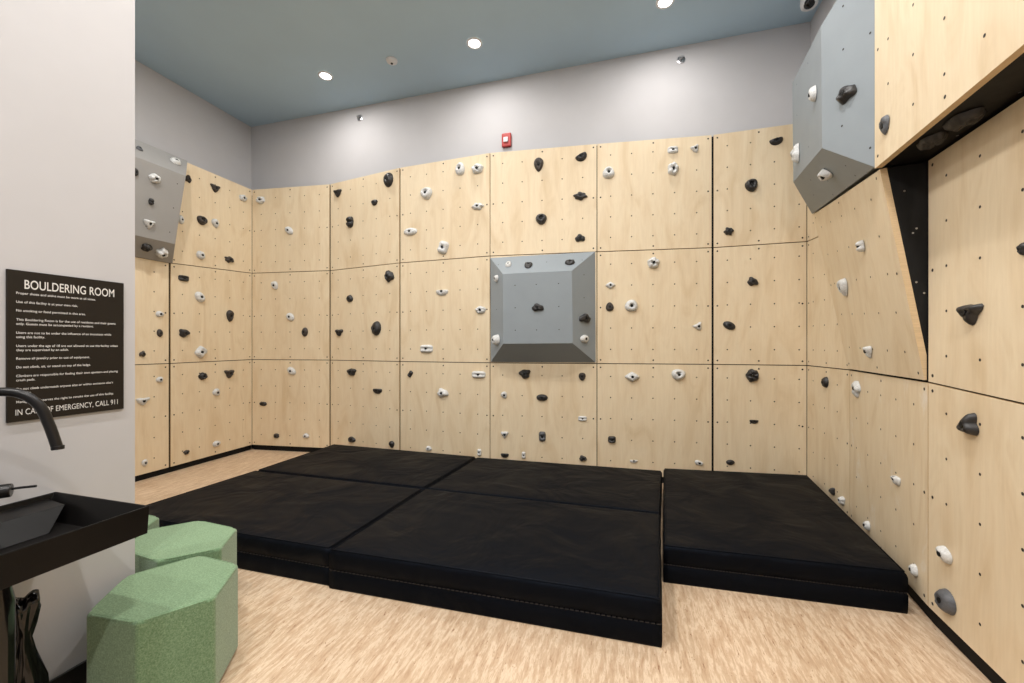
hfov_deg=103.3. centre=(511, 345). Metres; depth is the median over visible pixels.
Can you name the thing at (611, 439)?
hold
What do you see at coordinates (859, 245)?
hold
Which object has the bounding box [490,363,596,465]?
plywood sheet
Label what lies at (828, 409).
plywood sheet
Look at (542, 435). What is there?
hold
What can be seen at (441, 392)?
hold
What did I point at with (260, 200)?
hold
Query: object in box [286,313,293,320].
hold
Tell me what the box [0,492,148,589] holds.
basin
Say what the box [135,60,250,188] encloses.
wall
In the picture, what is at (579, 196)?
hold
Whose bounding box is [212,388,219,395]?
hold
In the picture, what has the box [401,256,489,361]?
plywood sheet
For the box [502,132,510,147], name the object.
fire alarm
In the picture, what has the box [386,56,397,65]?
smoke detector
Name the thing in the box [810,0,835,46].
wall
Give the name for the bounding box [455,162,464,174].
hold
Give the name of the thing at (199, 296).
hold
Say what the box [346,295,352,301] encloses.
hold
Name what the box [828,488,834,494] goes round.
hold
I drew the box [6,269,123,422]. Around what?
sign
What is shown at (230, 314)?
hold
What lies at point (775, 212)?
plywood sheet
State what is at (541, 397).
hold
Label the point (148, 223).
hold
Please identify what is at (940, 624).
trim
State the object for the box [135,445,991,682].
floor
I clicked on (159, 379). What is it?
hold
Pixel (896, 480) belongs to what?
hold
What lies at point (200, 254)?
hold
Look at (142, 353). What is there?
hold
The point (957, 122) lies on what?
hold
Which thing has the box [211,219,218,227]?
hold
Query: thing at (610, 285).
hold
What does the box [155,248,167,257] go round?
hold
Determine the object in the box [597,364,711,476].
plywood sheet
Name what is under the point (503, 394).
hold
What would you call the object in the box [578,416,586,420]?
hold
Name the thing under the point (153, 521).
stool
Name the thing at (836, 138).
volume
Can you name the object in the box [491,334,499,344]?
hold
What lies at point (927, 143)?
hold
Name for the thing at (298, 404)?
plywood sheet
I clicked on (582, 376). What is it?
hold
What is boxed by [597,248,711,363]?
plywood sheet
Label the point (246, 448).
trim
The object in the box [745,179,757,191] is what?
hold
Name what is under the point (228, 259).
hold
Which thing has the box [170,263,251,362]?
plywood sheet
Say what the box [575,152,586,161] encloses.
hold
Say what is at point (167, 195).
volume
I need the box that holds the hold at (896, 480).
[890,476,900,485]
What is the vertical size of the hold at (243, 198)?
0.095 m
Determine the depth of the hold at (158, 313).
4.63 m
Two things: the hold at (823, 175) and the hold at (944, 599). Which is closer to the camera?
the hold at (944, 599)
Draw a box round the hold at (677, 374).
[672,369,685,379]
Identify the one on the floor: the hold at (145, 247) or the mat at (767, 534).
the mat at (767, 534)
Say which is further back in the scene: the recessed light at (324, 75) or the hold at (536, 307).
the recessed light at (324, 75)
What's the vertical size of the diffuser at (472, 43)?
0.005 m
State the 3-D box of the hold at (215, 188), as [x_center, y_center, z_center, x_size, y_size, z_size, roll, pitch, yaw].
[-3.851,-2.049,5.273,0.040,0.099,0.130,0,0,15]
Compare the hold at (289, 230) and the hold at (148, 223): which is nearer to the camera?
the hold at (148, 223)
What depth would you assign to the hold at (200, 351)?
5.07 m
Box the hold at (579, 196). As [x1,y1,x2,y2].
[573,192,587,200]
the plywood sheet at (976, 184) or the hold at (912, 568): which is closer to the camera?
the plywood sheet at (976, 184)
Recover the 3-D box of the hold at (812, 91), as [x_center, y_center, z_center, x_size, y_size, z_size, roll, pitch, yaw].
[2.077,-1.746,2.809,0.040,0.108,0.090,0,0,26]
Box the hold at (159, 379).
[156,377,162,382]
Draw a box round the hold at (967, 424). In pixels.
[956,413,978,435]
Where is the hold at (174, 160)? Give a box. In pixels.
[170,157,180,164]
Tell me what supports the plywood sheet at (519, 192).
attached to the wall at (743, 82)
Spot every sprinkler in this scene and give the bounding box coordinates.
[356,115,362,120]
[677,55,684,63]
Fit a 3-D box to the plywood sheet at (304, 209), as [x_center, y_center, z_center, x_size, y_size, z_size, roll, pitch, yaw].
[-3.127,-1.645,5.720,1.211,1.191,0.019,0,0,9]
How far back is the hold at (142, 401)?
4.46 m
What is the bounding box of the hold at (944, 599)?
[934,588,955,615]
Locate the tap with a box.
[0,387,64,498]
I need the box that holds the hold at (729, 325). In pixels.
[723,321,734,329]
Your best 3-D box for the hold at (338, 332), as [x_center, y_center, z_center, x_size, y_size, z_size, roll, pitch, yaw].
[-2.365,-0.180,5.510,0.138,0.094,0.045,0,0,25]
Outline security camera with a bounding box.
[800,0,818,11]
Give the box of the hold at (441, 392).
[437,388,448,396]
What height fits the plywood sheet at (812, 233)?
1.236 m
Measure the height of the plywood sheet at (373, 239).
1.191 m
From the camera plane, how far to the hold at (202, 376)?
5.09 m
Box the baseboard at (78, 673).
[49,659,86,682]
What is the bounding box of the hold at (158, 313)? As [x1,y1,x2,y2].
[156,311,163,316]
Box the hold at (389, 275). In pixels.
[384,270,393,281]
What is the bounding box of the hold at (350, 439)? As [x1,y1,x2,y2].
[348,437,355,442]
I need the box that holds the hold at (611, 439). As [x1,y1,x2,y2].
[608,436,615,442]
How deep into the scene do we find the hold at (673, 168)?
4.33 m
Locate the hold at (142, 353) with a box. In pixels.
[139,351,145,356]
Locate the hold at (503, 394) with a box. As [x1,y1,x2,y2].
[501,392,506,397]
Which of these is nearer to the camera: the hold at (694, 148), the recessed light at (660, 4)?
the recessed light at (660, 4)
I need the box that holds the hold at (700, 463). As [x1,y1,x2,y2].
[695,460,702,465]
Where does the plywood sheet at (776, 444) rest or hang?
attached to the wall at (743, 82)
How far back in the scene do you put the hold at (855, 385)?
3.11 m
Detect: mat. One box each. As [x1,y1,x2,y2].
[148,471,421,585]
[258,444,475,489]
[329,488,661,647]
[428,458,661,519]
[663,468,907,613]
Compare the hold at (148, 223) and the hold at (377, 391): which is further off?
the hold at (377, 391)
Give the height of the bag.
0.554 m
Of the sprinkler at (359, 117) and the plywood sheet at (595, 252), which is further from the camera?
the sprinkler at (359, 117)
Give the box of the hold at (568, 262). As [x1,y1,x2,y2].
[565,259,574,264]
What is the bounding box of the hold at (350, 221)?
[346,216,353,227]
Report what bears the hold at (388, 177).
attached to the plywood sheet at (373, 239)
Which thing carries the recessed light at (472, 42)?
in the ceiling
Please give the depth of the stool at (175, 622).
1.68 m
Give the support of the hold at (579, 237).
attached to the plywood sheet at (519, 192)
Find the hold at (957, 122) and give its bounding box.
[943,107,986,131]
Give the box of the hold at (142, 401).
[136,397,149,405]
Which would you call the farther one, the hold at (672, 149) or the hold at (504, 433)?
the hold at (504, 433)
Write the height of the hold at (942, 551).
0.078 m
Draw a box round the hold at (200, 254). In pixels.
[196,251,204,259]
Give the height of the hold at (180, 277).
0.071 m
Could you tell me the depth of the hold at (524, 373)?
4.59 m
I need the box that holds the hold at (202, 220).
[197,216,207,224]
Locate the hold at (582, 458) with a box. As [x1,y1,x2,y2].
[579,455,586,460]
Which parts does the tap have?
handle, lever, spout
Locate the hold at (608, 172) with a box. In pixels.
[603,166,614,178]
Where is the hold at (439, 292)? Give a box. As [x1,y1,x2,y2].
[436,290,447,295]
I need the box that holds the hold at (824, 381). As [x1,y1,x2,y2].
[821,377,828,387]
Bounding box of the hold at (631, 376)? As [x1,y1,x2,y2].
[625,372,638,381]
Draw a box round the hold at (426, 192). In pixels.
[420,187,431,199]
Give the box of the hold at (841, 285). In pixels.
[836,278,846,296]
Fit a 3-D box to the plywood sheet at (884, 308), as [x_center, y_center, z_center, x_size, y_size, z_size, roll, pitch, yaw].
[2.580,-0.539,3.037,0.217,1.447,1.828,0,0,27]
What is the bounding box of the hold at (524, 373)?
[518,369,530,378]
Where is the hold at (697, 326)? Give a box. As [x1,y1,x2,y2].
[693,322,701,329]
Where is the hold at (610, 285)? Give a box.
[606,282,614,288]
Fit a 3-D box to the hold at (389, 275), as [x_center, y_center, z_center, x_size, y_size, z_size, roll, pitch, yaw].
[-1.567,-0.889,5.126,0.144,0.156,0.064,0,0,25]
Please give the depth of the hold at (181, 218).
4.85 m
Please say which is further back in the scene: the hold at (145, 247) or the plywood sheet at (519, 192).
the plywood sheet at (519, 192)
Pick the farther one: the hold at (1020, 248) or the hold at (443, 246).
the hold at (443, 246)
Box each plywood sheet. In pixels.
[135,257,168,363]
[135,364,168,475]
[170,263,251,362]
[170,360,251,466]
[173,163,251,272]
[252,184,329,272]
[252,271,329,359]
[252,360,329,447]
[331,168,399,269]
[331,263,399,360]
[331,360,399,449]
[401,153,489,262]
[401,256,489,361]
[401,362,489,457]
[490,144,596,255]
[490,252,596,362]
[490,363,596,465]
[597,135,711,251]
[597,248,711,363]
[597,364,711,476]
[713,124,805,246]
[713,242,805,364]
[713,365,805,474]
[807,204,828,240]
[807,237,847,368]
[807,366,851,516]
[813,162,927,379]
[850,371,927,605]
[875,0,1023,168]
[928,97,1023,402]
[928,383,1023,682]
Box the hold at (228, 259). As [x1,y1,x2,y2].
[225,256,233,262]
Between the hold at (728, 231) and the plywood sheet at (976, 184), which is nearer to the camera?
the plywood sheet at (976, 184)
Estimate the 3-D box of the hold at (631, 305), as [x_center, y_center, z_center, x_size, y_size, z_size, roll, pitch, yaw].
[1.301,-0.442,4.404,0.138,0.132,0.053,0,0,9]
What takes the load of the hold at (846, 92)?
attached to the volume at (836, 138)
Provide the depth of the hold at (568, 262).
4.37 m
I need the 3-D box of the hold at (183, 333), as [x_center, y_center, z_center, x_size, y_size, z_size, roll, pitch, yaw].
[-3.946,-0.154,4.903,0.048,0.105,0.124,0,0,15]
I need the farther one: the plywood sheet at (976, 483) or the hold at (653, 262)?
the hold at (653, 262)
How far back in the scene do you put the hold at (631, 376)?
4.40 m
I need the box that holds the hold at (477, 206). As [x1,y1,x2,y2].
[472,203,483,209]
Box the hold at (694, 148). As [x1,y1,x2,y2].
[690,144,697,152]
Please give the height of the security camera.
0.178 m
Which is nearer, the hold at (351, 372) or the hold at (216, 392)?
the hold at (216, 392)
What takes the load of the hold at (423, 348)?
attached to the plywood sheet at (450, 323)
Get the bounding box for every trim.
[135,257,250,481]
[251,137,809,482]
[810,162,933,622]
[934,383,1023,682]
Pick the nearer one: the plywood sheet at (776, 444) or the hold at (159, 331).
the plywood sheet at (776, 444)
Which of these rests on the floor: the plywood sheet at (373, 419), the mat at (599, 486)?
the mat at (599, 486)
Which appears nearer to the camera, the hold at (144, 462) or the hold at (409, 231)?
the hold at (144, 462)
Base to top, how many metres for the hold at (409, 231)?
0.096 m
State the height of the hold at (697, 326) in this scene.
0.092 m
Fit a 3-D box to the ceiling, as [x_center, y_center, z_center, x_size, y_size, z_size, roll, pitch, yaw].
[-1.440,-3.368,1.668,7.584,0.100,7.520,0,0,16]
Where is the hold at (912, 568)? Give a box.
[908,564,917,576]
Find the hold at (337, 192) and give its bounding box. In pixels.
[333,189,341,196]
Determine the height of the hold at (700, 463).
0.060 m
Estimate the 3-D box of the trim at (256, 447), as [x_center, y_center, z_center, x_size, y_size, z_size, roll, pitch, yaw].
[-0.498,-0.372,4.969,7.260,3.725,0.335,0,0,16]
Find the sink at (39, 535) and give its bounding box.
[0,492,148,682]
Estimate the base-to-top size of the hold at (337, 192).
0.104 m
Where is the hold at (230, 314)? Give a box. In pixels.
[226,310,233,321]
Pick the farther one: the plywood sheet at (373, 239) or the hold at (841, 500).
the plywood sheet at (373, 239)
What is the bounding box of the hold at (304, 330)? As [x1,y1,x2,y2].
[302,327,307,336]
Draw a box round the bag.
[16,589,48,682]
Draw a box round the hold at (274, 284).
[271,281,277,289]
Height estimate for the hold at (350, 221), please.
0.154 m
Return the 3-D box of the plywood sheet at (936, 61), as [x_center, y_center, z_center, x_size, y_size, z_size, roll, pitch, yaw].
[1.837,-1.619,1.083,0.639,1.242,2.414,0,0,16]
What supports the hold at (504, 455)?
attached to the plywood sheet at (520, 414)
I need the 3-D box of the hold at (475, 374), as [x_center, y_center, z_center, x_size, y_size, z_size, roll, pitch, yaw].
[-0.397,0.334,4.728,0.175,0.080,0.034,0,0,19]
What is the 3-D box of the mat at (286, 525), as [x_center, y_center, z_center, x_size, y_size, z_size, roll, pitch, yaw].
[-1.873,1.367,3.309,1.948,0.247,1.133,0,0,16]
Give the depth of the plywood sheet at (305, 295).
5.71 m
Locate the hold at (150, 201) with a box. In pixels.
[148,198,153,204]
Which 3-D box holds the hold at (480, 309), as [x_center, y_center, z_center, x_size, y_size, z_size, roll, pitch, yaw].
[-0.374,-0.425,4.715,0.137,0.090,0.044,0,0,19]
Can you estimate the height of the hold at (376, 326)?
0.187 m
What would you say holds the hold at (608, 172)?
attached to the plywood sheet at (643, 206)
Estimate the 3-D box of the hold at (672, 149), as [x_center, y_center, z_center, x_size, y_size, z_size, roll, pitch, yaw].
[1.730,-2.111,4.348,0.111,0.074,0.028,0,0,9]
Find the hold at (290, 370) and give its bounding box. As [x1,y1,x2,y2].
[287,367,295,374]
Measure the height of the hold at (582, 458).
0.068 m
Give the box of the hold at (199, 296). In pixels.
[195,292,204,301]
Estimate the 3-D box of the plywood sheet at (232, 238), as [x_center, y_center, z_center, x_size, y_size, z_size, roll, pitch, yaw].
[-3.880,-1.611,5.288,0.019,1.260,1.082,0,0,15]
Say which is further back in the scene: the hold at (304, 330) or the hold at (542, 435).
the hold at (304, 330)
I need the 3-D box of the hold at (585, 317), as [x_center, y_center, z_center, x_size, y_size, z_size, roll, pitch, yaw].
[0.801,-0.303,4.370,0.175,0.098,0.041,0,0,-36]
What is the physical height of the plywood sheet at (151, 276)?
1.171 m
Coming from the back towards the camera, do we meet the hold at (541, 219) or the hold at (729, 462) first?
the hold at (541, 219)
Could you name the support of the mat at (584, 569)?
on the floor
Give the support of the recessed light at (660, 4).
in the ceiling
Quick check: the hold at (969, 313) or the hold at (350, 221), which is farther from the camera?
the hold at (350, 221)
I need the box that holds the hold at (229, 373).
[224,370,233,377]
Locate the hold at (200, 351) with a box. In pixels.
[195,346,207,357]
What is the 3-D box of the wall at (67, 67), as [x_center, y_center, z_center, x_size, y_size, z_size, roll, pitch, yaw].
[-2.436,-0.914,0.172,0.160,4.808,3.796,0,0,16]
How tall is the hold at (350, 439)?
0.081 m
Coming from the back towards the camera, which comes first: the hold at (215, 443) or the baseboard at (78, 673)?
the hold at (215, 443)
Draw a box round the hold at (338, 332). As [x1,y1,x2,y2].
[335,329,342,335]
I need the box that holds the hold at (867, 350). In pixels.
[862,346,871,357]
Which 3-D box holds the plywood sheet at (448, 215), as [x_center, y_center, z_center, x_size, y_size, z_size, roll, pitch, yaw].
[-0.827,-1.645,4.903,1.205,1.191,0.019,0,0,19]
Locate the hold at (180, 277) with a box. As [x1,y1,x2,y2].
[178,275,188,281]
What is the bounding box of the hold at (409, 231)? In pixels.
[404,228,416,235]
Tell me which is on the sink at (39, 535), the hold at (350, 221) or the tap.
the tap
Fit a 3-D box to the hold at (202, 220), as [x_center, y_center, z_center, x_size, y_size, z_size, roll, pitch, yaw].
[-3.891,-1.584,5.107,0.049,0.114,0.128,0,0,15]
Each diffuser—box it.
[320,73,330,78]
[469,40,479,47]
[658,0,671,6]
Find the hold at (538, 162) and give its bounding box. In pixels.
[534,157,542,171]
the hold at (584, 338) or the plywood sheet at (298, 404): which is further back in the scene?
the plywood sheet at (298, 404)
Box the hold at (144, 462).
[142,459,147,465]
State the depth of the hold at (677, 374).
4.32 m
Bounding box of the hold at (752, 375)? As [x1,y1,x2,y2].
[746,369,758,381]
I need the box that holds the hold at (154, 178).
[149,173,160,183]
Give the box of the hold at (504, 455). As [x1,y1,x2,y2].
[501,453,508,457]
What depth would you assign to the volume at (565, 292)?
4.39 m
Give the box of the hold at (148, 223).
[144,219,154,228]
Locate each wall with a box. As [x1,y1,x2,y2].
[0,0,134,680]
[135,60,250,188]
[251,22,809,189]
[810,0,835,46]
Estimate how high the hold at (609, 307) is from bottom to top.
0.099 m
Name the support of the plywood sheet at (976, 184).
attached to the wall at (824, 8)
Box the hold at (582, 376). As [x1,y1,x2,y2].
[579,373,585,380]
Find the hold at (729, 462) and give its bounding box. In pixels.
[726,460,734,464]
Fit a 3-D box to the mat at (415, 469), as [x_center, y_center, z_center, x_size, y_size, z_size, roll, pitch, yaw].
[-1.512,1.365,4.367,1.992,0.250,1.168,0,0,16]
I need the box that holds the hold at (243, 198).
[239,195,247,201]
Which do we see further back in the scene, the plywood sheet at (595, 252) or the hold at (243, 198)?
the hold at (243, 198)
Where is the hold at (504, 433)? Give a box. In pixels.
[501,431,507,437]
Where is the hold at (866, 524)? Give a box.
[863,521,869,530]
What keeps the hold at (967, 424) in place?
attached to the plywood sheet at (976, 483)
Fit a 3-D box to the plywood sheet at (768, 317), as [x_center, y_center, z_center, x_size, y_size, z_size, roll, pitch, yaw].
[2.546,-0.425,4.183,0.842,1.231,0.019,0,0,17]
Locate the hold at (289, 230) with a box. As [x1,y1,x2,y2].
[285,226,292,234]
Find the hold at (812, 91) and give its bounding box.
[808,85,815,101]
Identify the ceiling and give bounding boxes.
[135,0,821,126]
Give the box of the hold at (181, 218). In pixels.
[179,215,183,223]
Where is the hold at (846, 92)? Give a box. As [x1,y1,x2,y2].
[836,84,856,104]
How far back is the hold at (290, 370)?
5.68 m
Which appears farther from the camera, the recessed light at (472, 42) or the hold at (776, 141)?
the recessed light at (472, 42)
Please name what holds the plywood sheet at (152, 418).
attached to the wall at (169, 118)
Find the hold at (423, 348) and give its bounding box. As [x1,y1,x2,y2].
[420,345,432,352]
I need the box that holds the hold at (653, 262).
[647,257,659,267]
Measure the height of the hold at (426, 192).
0.147 m
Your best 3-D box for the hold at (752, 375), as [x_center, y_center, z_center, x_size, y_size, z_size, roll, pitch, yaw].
[2.476,0.306,4.163,0.122,0.140,0.056,0,0,17]
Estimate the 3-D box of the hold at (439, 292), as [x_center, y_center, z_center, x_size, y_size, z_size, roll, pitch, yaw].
[-0.851,-0.643,4.880,0.163,0.071,0.036,0,0,19]
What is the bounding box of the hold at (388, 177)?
[383,173,392,186]
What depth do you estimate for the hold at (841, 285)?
3.15 m
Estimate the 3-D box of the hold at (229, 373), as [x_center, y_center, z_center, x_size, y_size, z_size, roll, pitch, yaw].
[-3.797,0.381,5.459,0.048,0.115,0.139,0,0,15]
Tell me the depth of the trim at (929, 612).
2.35 m
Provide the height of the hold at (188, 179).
0.099 m
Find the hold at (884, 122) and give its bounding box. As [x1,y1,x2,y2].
[879,115,888,134]
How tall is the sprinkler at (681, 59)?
0.088 m
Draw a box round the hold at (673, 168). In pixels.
[668,162,678,175]
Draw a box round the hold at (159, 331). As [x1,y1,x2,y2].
[157,329,162,336]
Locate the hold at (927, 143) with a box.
[916,131,947,149]
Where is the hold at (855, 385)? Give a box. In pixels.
[851,381,860,397]
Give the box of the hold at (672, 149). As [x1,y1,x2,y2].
[668,146,677,153]
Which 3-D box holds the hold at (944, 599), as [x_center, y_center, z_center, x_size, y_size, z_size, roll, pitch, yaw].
[2.162,1.278,2.032,0.042,0.116,0.119,0,0,20]
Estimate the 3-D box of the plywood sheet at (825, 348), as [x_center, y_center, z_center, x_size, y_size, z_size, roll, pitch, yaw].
[2.857,-0.425,3.668,0.019,1.231,0.779,0,0,15]
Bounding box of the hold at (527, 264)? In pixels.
[524,262,532,267]
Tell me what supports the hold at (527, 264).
attached to the volume at (565, 292)
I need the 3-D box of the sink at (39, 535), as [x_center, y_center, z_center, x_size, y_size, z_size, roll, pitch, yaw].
[-1.801,1.050,1.102,0.548,0.879,1.092,0,0,16]
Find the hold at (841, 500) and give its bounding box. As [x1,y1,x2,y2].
[837,496,844,504]
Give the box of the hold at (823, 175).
[817,169,831,180]
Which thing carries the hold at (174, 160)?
attached to the volume at (167, 195)
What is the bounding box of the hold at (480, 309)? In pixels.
[475,306,485,313]
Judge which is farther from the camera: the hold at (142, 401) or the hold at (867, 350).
the hold at (142, 401)
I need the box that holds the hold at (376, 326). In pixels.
[371,321,380,335]
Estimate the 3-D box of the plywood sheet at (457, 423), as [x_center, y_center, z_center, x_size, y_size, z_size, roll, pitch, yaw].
[-0.827,0.807,4.903,1.205,1.216,0.019,0,0,19]
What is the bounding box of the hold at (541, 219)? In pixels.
[536,214,546,224]
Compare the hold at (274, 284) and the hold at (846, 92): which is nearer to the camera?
the hold at (846, 92)
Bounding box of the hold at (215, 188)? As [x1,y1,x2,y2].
[210,183,219,192]
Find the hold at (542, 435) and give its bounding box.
[539,431,545,440]
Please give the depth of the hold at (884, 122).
2.15 m
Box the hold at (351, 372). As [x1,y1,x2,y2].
[347,368,355,375]
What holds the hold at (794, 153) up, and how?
attached to the volume at (836, 138)
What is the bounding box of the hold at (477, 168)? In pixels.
[471,163,482,173]
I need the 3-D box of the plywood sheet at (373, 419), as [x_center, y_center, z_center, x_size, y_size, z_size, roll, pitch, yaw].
[-1.961,0.807,5.359,1.205,1.216,0.019,0,0,25]
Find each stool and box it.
[87,556,237,682]
[135,521,236,572]
[136,515,158,537]
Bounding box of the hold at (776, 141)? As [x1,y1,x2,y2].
[769,137,782,144]
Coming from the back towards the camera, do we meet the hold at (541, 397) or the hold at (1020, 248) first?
the hold at (541, 397)
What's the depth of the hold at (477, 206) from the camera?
4.72 m
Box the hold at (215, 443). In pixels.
[212,441,220,446]
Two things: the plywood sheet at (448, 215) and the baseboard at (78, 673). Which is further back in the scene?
the plywood sheet at (448, 215)
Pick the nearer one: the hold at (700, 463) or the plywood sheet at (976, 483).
the plywood sheet at (976, 483)
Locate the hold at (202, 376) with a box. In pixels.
[198,372,207,379]
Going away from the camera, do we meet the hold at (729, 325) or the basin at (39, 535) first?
the basin at (39, 535)
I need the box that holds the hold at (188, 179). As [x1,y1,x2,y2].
[185,175,191,182]
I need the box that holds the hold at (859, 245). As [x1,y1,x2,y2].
[855,240,864,251]
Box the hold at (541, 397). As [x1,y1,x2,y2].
[536,394,547,400]
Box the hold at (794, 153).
[790,143,798,162]
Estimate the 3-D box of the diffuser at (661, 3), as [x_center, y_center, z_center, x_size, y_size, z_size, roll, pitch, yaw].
[1.474,-3.314,3.895,0.126,0.005,0.126,0,0,16]
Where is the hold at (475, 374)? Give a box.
[472,371,484,377]
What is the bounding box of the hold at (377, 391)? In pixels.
[373,389,381,393]
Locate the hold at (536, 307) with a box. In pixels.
[532,303,543,310]
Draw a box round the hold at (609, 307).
[606,302,613,310]
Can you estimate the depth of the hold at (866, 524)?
2.92 m
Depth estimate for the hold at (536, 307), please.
4.32 m
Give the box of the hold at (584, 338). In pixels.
[580,335,588,342]
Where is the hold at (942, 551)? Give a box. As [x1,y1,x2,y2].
[935,545,951,564]
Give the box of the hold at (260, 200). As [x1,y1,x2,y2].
[256,196,264,203]
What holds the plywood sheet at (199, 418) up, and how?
attached to the wall at (169, 118)
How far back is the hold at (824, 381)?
3.65 m
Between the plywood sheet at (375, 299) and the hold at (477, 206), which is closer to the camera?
the hold at (477, 206)
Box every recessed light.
[318,71,332,80]
[466,37,481,48]
[656,0,674,8]
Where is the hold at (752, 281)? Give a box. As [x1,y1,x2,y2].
[747,277,758,285]
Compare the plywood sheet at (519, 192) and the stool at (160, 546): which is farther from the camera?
the plywood sheet at (519, 192)
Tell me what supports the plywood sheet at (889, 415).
attached to the wall at (824, 8)
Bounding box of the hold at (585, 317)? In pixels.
[579,314,590,322]
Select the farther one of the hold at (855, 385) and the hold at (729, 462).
the hold at (729, 462)
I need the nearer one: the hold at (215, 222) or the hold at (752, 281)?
the hold at (752, 281)
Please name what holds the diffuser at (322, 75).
attached to the recessed light at (324, 75)
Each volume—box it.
[135,139,186,262]
[490,252,595,362]
[792,0,892,213]
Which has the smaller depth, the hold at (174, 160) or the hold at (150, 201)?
the hold at (150, 201)
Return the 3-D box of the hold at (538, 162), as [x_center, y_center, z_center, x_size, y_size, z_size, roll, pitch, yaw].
[0.299,-2.059,4.579,0.110,0.159,0.042,0,0,10]
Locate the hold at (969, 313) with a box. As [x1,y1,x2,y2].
[956,303,983,325]
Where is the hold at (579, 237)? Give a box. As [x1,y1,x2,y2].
[575,234,584,241]
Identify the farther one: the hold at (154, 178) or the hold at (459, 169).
the hold at (459, 169)
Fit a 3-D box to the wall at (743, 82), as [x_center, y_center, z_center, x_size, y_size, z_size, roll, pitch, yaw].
[-0.430,-0.914,5.212,7.584,4.808,0.150,0,0,16]
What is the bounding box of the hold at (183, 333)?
[179,329,189,337]
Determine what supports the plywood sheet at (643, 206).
attached to the wall at (743, 82)
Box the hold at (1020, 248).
[1016,242,1023,254]
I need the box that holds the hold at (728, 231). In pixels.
[724,227,733,234]
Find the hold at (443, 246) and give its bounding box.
[437,241,448,253]
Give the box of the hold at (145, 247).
[141,244,152,251]
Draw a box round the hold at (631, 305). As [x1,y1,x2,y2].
[625,300,637,311]
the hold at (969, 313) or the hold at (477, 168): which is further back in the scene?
the hold at (477, 168)

